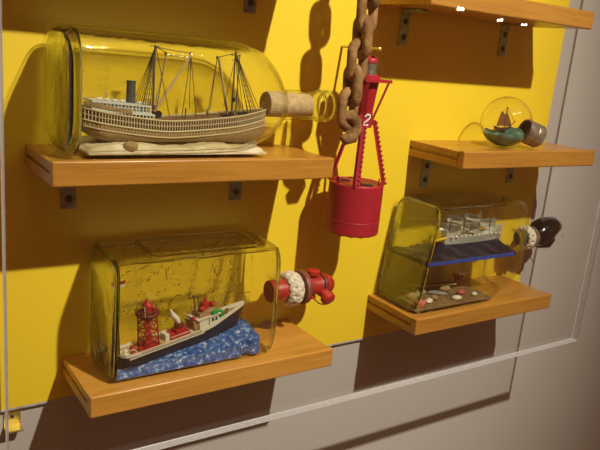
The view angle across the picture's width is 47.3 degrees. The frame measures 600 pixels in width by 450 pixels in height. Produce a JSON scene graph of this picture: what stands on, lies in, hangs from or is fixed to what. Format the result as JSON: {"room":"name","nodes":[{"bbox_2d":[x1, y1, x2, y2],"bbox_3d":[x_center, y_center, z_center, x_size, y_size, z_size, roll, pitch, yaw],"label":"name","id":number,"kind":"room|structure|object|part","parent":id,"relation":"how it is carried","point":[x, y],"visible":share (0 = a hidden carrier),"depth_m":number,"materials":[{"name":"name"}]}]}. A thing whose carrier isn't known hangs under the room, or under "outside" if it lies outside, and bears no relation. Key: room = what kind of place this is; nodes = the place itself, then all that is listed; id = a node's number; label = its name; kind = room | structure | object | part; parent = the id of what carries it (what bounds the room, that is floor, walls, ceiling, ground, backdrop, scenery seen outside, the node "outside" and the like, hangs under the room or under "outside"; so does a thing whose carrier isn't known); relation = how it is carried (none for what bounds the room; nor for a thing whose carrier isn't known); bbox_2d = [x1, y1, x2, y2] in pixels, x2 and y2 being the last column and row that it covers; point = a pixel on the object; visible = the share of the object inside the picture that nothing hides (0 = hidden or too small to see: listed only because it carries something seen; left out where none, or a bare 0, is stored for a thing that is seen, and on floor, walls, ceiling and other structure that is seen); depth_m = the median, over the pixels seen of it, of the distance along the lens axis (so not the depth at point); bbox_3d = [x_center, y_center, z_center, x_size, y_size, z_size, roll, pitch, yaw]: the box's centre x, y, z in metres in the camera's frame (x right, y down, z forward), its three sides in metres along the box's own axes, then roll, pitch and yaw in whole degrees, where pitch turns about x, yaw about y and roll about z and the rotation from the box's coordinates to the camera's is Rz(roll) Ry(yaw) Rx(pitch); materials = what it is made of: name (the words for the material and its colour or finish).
{"room":"museum","nodes":[
{"label":"museum","id":0,"kind":"room"},
{"bbox_2d":[0,0,599,449],"bbox_3d":[-0.036,-0.176,1.055,6.400,2.900,0.100,-4,17,-34],"label":"wall","id":1,"kind":"structure","parent":0,"point":[547,399],"depth_m":1.37,"materials":[{"name":"grey paint"}]},
{"bbox_2d":[3,409,22,433],"bbox_3d":[-0.371,0.253,0.888,0.021,0.026,0.018,-4,17,-34],"label":"clip","id":2,"kind":"object","parent":1,"relation":"attached to","point":[15,425],"visible":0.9,"depth_m":0.89,"materials":[{"name":"gold metal"}]},
{"bbox_2d":[0,0,569,411],"bbox_3d":[0.082,-0.201,1.034,1.002,0.859,0.051,-4,17,-34],"label":"display board","id":3,"kind":"object","parent":1,"relation":"attached to","point":[449,69],"depth_m":0.99,"materials":[{"name":"yellow paint"}]},
{"bbox_3d":[-0.276,-0.042,0.834,0.018,0.055,0.045,-4,17,-34],"label":"shelf bracket","id":4,"kind":"part","parent":3,"relation":"part of","materials":[{"name":"grey metal"}]},
{"bbox_2d":[25,144,333,187],"bbox_3d":[-0.141,-0.080,0.865,0.366,0.028,0.124,-4,17,-34],"label":"wooden shelf","id":5,"kind":"object","parent":3,"relation":"attached to","point":[281,161],"visible":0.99,"depth_m":0.80,"materials":[{"name":"brown wood"}]},
{"bbox_2d":[42,23,335,156],"bbox_3d":[-0.114,-0.161,0.853,0.373,0.142,0.121,-4,17,-34],"label":"glass bottle","id":6,"kind":"object","parent":5,"relation":"on","point":[63,53],"visible":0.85,"depth_m":0.74,"materials":[{"name":"glass"}]},
{"bbox_2d":[123,141,137,151],"bbox_3d":[-0.192,-0.088,0.776,0.018,0.014,0.014,-4,17,-34],"label":"rock","id":7,"kind":"object","parent":6,"relation":"in","point":[130,146],"visible":1,"depth_m":0.77,"materials":[{"name":"brown stone"}]},
{"bbox_2d":[79,136,266,154],"bbox_3d":[-0.159,-0.101,0.842,0.226,0.013,0.086,-4,17,-34],"label":"sea","id":8,"kind":"object","parent":6,"relation":"in","point":[89,145],"visible":0.55,"depth_m":0.81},
{"bbox_2d":[81,45,266,141],"bbox_3d":[-0.145,-0.159,0.829,0.242,0.114,0.052,-4,17,-34],"label":"model steamship","id":9,"kind":"object","parent":8,"relation":"on","point":[105,119],"visible":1,"depth_m":0.81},
{"bbox_2d":[259,91,313,116],"bbox_3d":[-0.018,-0.162,0.920,0.068,0.033,0.033,-4,17,-34],"label":"cork","id":10,"kind":"object","parent":6,"relation":"in","point":[276,104],"visible":0.98,"depth_m":0.91,"materials":[{"name":"beige wood"}]},
{"bbox_2d":[62,319,332,418],"bbox_3d":[-0.134,0.190,0.957,0.356,0.028,0.124,-4,17,-34],"label":"wooden shelf","id":11,"kind":"object","parent":3,"relation":"attached to","point":[293,350],"visible":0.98,"depth_m":0.90,"materials":[{"name":"brown wood"}]},
{"bbox_2d":[88,230,284,381],"bbox_3d":[-0.130,0.099,0.938,0.291,0.162,0.102,-4,17,-34],"label":"glass bottle","id":12,"kind":"object","parent":11,"relation":"on","point":[217,268],"visible":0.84,"depth_m":0.94,"materials":[{"name":"clear glass"}]},
{"bbox_2d":[116,317,259,380],"bbox_3d":[-0.159,0.162,0.934,0.212,0.028,0.080,-4,17,-34],"label":"sea","id":13,"kind":"object","parent":12,"relation":"in","point":[242,338],"visible":0.53,"depth_m":0.92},
{"bbox_2d":[118,280,243,369],"bbox_3d":[-0.155,0.113,0.911,0.209,0.118,0.033,-8,20,-43],"label":"ship","id":14,"kind":"object","parent":13,"relation":"on","point":[205,322],"visible":0.99,"depth_m":0.90,"materials":[{"name":"black"}]},
{"bbox_3d":[-0.194,0.108,0.870,0.029,0.007,0.029,-15,25,-42],"label":"platform railing","id":15,"kind":"part","parent":14,"relation":"part of","materials":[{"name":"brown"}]},
{"bbox_2d":[142,298,156,313],"bbox_3d":[-0.192,0.102,0.868,0.015,0.020,0.016,-15,25,-42],"label":"lamp","id":16,"kind":"object","parent":14,"relation":"on","point":[148,308],"depth_m":0.87,"materials":[{"name":"red plastic"}]},
{"bbox_3d":[-0.177,0.148,0.902,0.096,0.005,0.032,-15,25,-42],"label":"railing","id":17,"kind":"part","parent":14,"relation":"part of","materials":[{"name":"beige"}]},
{"bbox_2d":[279,270,304,306],"bbox_3d":[-0.014,0.094,1.016,0.026,0.054,0.054,-4,17,-34],"label":"rope","id":18,"kind":"object","parent":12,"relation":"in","point":[295,282],"visible":0.79,"depth_m":1.00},
{"bbox_2d":[263,268,334,304],"bbox_3d":[0.002,0.093,1.027,0.116,0.053,0.052,-1,16,-24],"label":"stopper","id":19,"kind":"object","parent":12,"relation":"in","point":[321,284],"visible":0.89,"depth_m":1.02,"materials":[{"name":"red plastic"}]},
{"bbox_3d":[-0.080,-0.057,0.965,0.018,0.055,0.045,-4,17,-34],"label":"shelf bracket","id":20,"kind":"part","parent":3,"relation":"part of","materials":[{"name":"grey metal"}]},
{"bbox_3d":[-0.054,-0.307,0.902,0.018,0.055,0.045,-4,17,-34],"label":"bracket","id":21,"kind":"part","parent":3,"relation":"part of","materials":[{"name":"grey metal"}]},
{"bbox_2d":[341,45,381,51],"bbox_3d":[0.087,-0.255,0.988,0.006,0.006,0.090,-4,17,-34],"label":"pin","id":22,"kind":"object","parent":3,"relation":"attached to","point":[379,49],"visible":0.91,"depth_m":0.96,"materials":[{"name":"gold metal"}]},
{"bbox_3d":[0.175,-0.305,1.061,0.018,0.055,0.045,-4,17,-34],"label":"shelf bracket","id":23,"kind":"part","parent":3,"relation":"part of","materials":[{"name":"grey metal"}]},
{"bbox_3d":[0.229,-0.088,1.168,0.018,0.055,0.045,-4,17,-34],"label":"shelf bracket","id":24,"kind":"part","parent":3,"relation":"part of","materials":[{"name":"grey metal"}]},
{"bbox_2d":[367,274,550,335],"bbox_3d":[0.292,0.137,1.234,0.342,0.028,0.124,-4,17,-34],"label":"wooden shelf","id":25,"kind":"object","parent":3,"relation":"attached to","point":[514,298],"visible":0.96,"depth_m":1.18,"materials":[{"name":"brown wood"}]},
{"bbox_2d":[378,191,529,311],"bbox_3d":[0.294,0.038,1.210,0.313,0.180,0.103,-4,17,-34],"label":"glass bottle","id":26,"kind":"object","parent":25,"relation":"on","point":[415,227],"visible":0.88,"depth_m":1.13,"materials":[{"name":"glass"}]},
{"bbox_2d":[412,281,491,311],"bbox_3d":[0.239,0.121,1.198,0.183,0.006,0.092,-4,17,-34],"label":"sandy seabed","id":27,"kind":"object","parent":26,"relation":"in","point":[443,300],"visible":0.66,"depth_m":1.19,"materials":[{"name":"brown sand"}]},
{"bbox_2d":[418,299,425,307],"bbox_3d":[0.197,0.129,1.127,0.024,0.015,0.015,-4,17,-34],"label":"coral","id":28,"kind":"object","parent":27,"relation":"on","point":[422,302],"visible":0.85,"depth_m":1.12,"materials":[{"name":"red"}]},
{"bbox_2d":[426,298,432,303],"bbox_3d":[0.217,0.127,1.150,0.019,0.008,0.013,-4,17,-34],"label":"seashell","id":29,"kind":"object","parent":27,"relation":"on","point":[428,300],"visible":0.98,"depth_m":1.15,"materials":[{"name":"beige"}]},
{"bbox_2d":[430,294,437,300],"bbox_3d":[0.228,0.123,1.167,0.014,0.010,0.012,-4,17,-34],"label":"pebble","id":30,"kind":"object","parent":27,"relation":"on","point":[434,297],"visible":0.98,"depth_m":1.16,"materials":[{"name":"stone"}]},
{"bbox_2d":[428,290,446,294],"bbox_3d":[0.239,0.118,1.193,0.035,0.008,0.014,5,14,-3],"label":"pebble","id":31,"kind":"object","parent":27,"relation":"on","point":[436,292],"visible":0.94,"depth_m":1.19,"materials":[{"name":"grey stone"}]},
{"bbox_2d":[425,283,456,286],"bbox_3d":[0.236,0.106,1.208,0.097,0.005,0.006,-1,16,-24],"label":"driftwood","id":32,"kind":"object","parent":27,"relation":"on","point":[442,284],"visible":0.6,"depth_m":1.21,"materials":[{"name":"brown wood"}]},
{"bbox_2d":[439,285,450,290],"bbox_3d":[0.257,0.112,1.218,0.025,0.011,0.014,-4,17,-34],"label":"pebble","id":33,"kind":"object","parent":27,"relation":"on","point":[446,287],"visible":0.98,"depth_m":1.21,"materials":[{"name":"beige stone"}]},
{"bbox_2d":[452,295,461,299],"bbox_3d":[0.269,0.124,1.178,0.018,0.009,0.013,-4,17,-34],"label":"seashell","id":34,"kind":"object","parent":27,"relation":"on","point":[455,297],"visible":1,"depth_m":1.17,"materials":[{"name":"beige"}]},
{"bbox_2d":[453,272,463,284],"bbox_3d":[0.289,0.099,1.255,0.024,0.023,0.017,-4,17,-34],"label":"coral","id":35,"kind":"object","parent":27,"relation":"on","point":[457,278],"visible":0.79,"depth_m":1.25,"materials":[{"name":"red"}]},
{"bbox_2d":[457,289,464,294],"bbox_3d":[0.283,0.118,1.207,0.017,0.011,0.012,-4,17,-34],"label":"pebble","id":36,"kind":"object","parent":27,"relation":"on","point":[460,291],"visible":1,"depth_m":1.20,"materials":[{"name":"red stone"}]},
{"bbox_2d":[430,238,516,266],"bbox_3d":[0.270,0.039,1.192,0.218,0.021,0.093,-4,17,-34],"label":"sea","id":37,"kind":"object","parent":26,"relation":"in","point":[443,254],"visible":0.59,"depth_m":1.18,"materials":[{"name":"blue"}]},
{"bbox_2d":[458,262,468,274],"bbox_3d":[0.291,0.068,1.215,0.029,0.044,0.008,-4,17,-34],"label":"anchor","id":38,"kind":"object","parent":37,"relation":"hanging from","point":[463,272],"visible":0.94,"depth_m":1.22,"materials":[{"name":"gold metal"}]},
{"bbox_2d":[436,211,505,244],"bbox_3d":[0.296,0.005,1.202,0.201,0.058,0.040,-4,17,-34],"label":"model sailing ship","id":39,"kind":"object","parent":37,"relation":"on","point":[451,234],"visible":0.99,"depth_m":1.21,"materials":[{"name":"white plastic"}]},
{"bbox_2d":[515,225,536,249],"bbox_3d":[0.426,0.024,1.296,0.019,0.047,0.047,-4,17,-34],"label":"ring","id":40,"kind":"object","parent":26,"relation":"attached to","point":[532,235],"visible":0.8,"depth_m":1.28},
{"bbox_2d":[513,216,562,247],"bbox_3d":[0.465,0.015,1.321,0.124,0.061,0.051,-4,17,-34],"label":"stopper","id":41,"kind":"object","parent":26,"relation":"attached to","point":[546,229],"visible":0.84,"depth_m":1.30,"materials":[{"name":"black paint"}]},
{"bbox_2d":[380,0,594,29],"bbox_3d":[0.299,-0.342,1.084,0.370,0.028,0.124,-4,17,-34],"label":"wooden shelf","id":42,"kind":"object","parent":3,"relation":"attached to","point":[534,14],"visible":0.98,"depth_m":1.05,"materials":[{"name":"brown wood"}]},
{"bbox_2d":[409,140,594,168],"bbox_3d":[0.358,-0.126,1.195,0.339,0.028,0.124,-4,17,-34],"label":"wooden shelf","id":43,"kind":"object","parent":3,"relation":"attached to","point":[461,154],"visible":0.93,"depth_m":1.13,"materials":[{"name":"brown wood"}]},
{"bbox_2d":[480,96,546,147],"bbox_3d":[0.361,-0.175,1.167,0.115,0.085,0.085,-4,17,-34],"label":"light bulb","id":44,"kind":"object","parent":43,"relation":"on","point":[535,133],"visible":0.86,"depth_m":1.16,"materials":[{"name":"clear glass"}]},
{"bbox_2d":[483,127,523,145],"bbox_3d":[0.344,-0.150,1.163,0.067,0.032,0.066,-4,17,-34],"label":"sea","id":45,"kind":"object","parent":44,"relation":"in","point":[512,136],"visible":0.91,"depth_m":1.15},
{"bbox_2d":[494,106,514,132],"bbox_3d":[0.347,-0.178,1.156,0.049,0.044,0.012,-4,17,-34],"label":"model sailboat","id":46,"kind":"object","parent":45,"relation":"on","point":[504,120],"visible":1,"depth_m":1.15,"materials":[{"name":"brown wood"}]},
{"bbox_3d":[0.415,-0.102,1.292,0.018,0.055,0.045,-4,17,-34],"label":"shelf bracket","id":47,"kind":"part","parent":3,"relation":"part of","materials":[{"name":"grey metal"}]},
{"bbox_3d":[0.370,-0.320,1.190,0.018,0.055,0.045,-4,17,-34],"label":"shelf bracket","id":48,"kind":"part","parent":3,"relation":"part of","materials":[{"name":"grey metal"}]},
{"bbox_3d":[0.106,-0.495,0.907,0.010,0.014,0.116,-4,17,-34],"label":"hook","id":49,"kind":"object","parent":3,"relation":"attached to","visible":0},
{"bbox_2d":[337,0,381,144],"bbox_3d":[0.090,-0.289,0.908,0.067,0.369,0.038,-4,17,-34],"label":"chain","id":50,"kind":"object","parent":49,"relation":"hanging from","point":[349,121],"visible":1,"depth_m":0.92,"materials":[{"name":"brown metal"}]},
{"bbox_2d":[0,0,599,449],"bbox_3d":[0.143,-0.164,0.924,1.019,0.864,0.014,-4,17,-34],"label":"cover","id":51,"kind":"object","parent":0,"point":[596,233],"visible":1,"depth_m":0.95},
{"bbox_2d":[324,52,391,238],"bbox_3d":[0.089,-0.117,1.002,0.082,0.278,0.082,-4,17,-34],"label":"buoy","id":52,"kind":"object","parent":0,"point":[353,209],"visible":0.92,"depth_m":0.99,"materials":[{"name":"red metal"}]},
{"bbox_3d":[0.061,-0.111,1.005,0.030,0.095,0.009,5,14,0],"label":"leg","id":53,"kind":"part","parent":52,"relation":"part of","materials":[{"name":"red metal"}]},
{"bbox_3d":[0.086,-0.102,0.980,0.026,0.095,0.027,-4,17,-34],"label":"leg","id":54,"kind":"part","parent":52,"relation":"part of","materials":[{"name":"red metal"}]},
{"bbox_3d":[0.094,-0.151,0.980,0.018,0.022,0.004,3,15,-8],"label":"number plate","id":55,"kind":"part","parent":52,"relation":"part of","materials":[{"name":"metal"}]},
{"bbox_2d":[365,55,379,79],"bbox_3d":[0.099,-0.225,0.975,0.033,0.032,0.033,-4,17,-34],"label":"lamp","id":56,"kind":"object","parent":52,"relation":"on","point":[372,60],"depth_m":0.96,"materials":[{"name":"red metal"}]},
{"bbox_3d":[0.098,-0.207,0.979,0.049,0.004,0.050,-4,17,-34],"label":"plate","id":57,"kind":"part","parent":52,"relation":"part of","materials":[{"name":"red metal"}]},
{"bbox_3d":[0.117,-0.106,1.005,0.032,0.095,0.009,5,14,0],"label":"leg","id":58,"kind":"part","parent":52,"relation":"part of","materials":[{"name":"red metal"}]}
]}

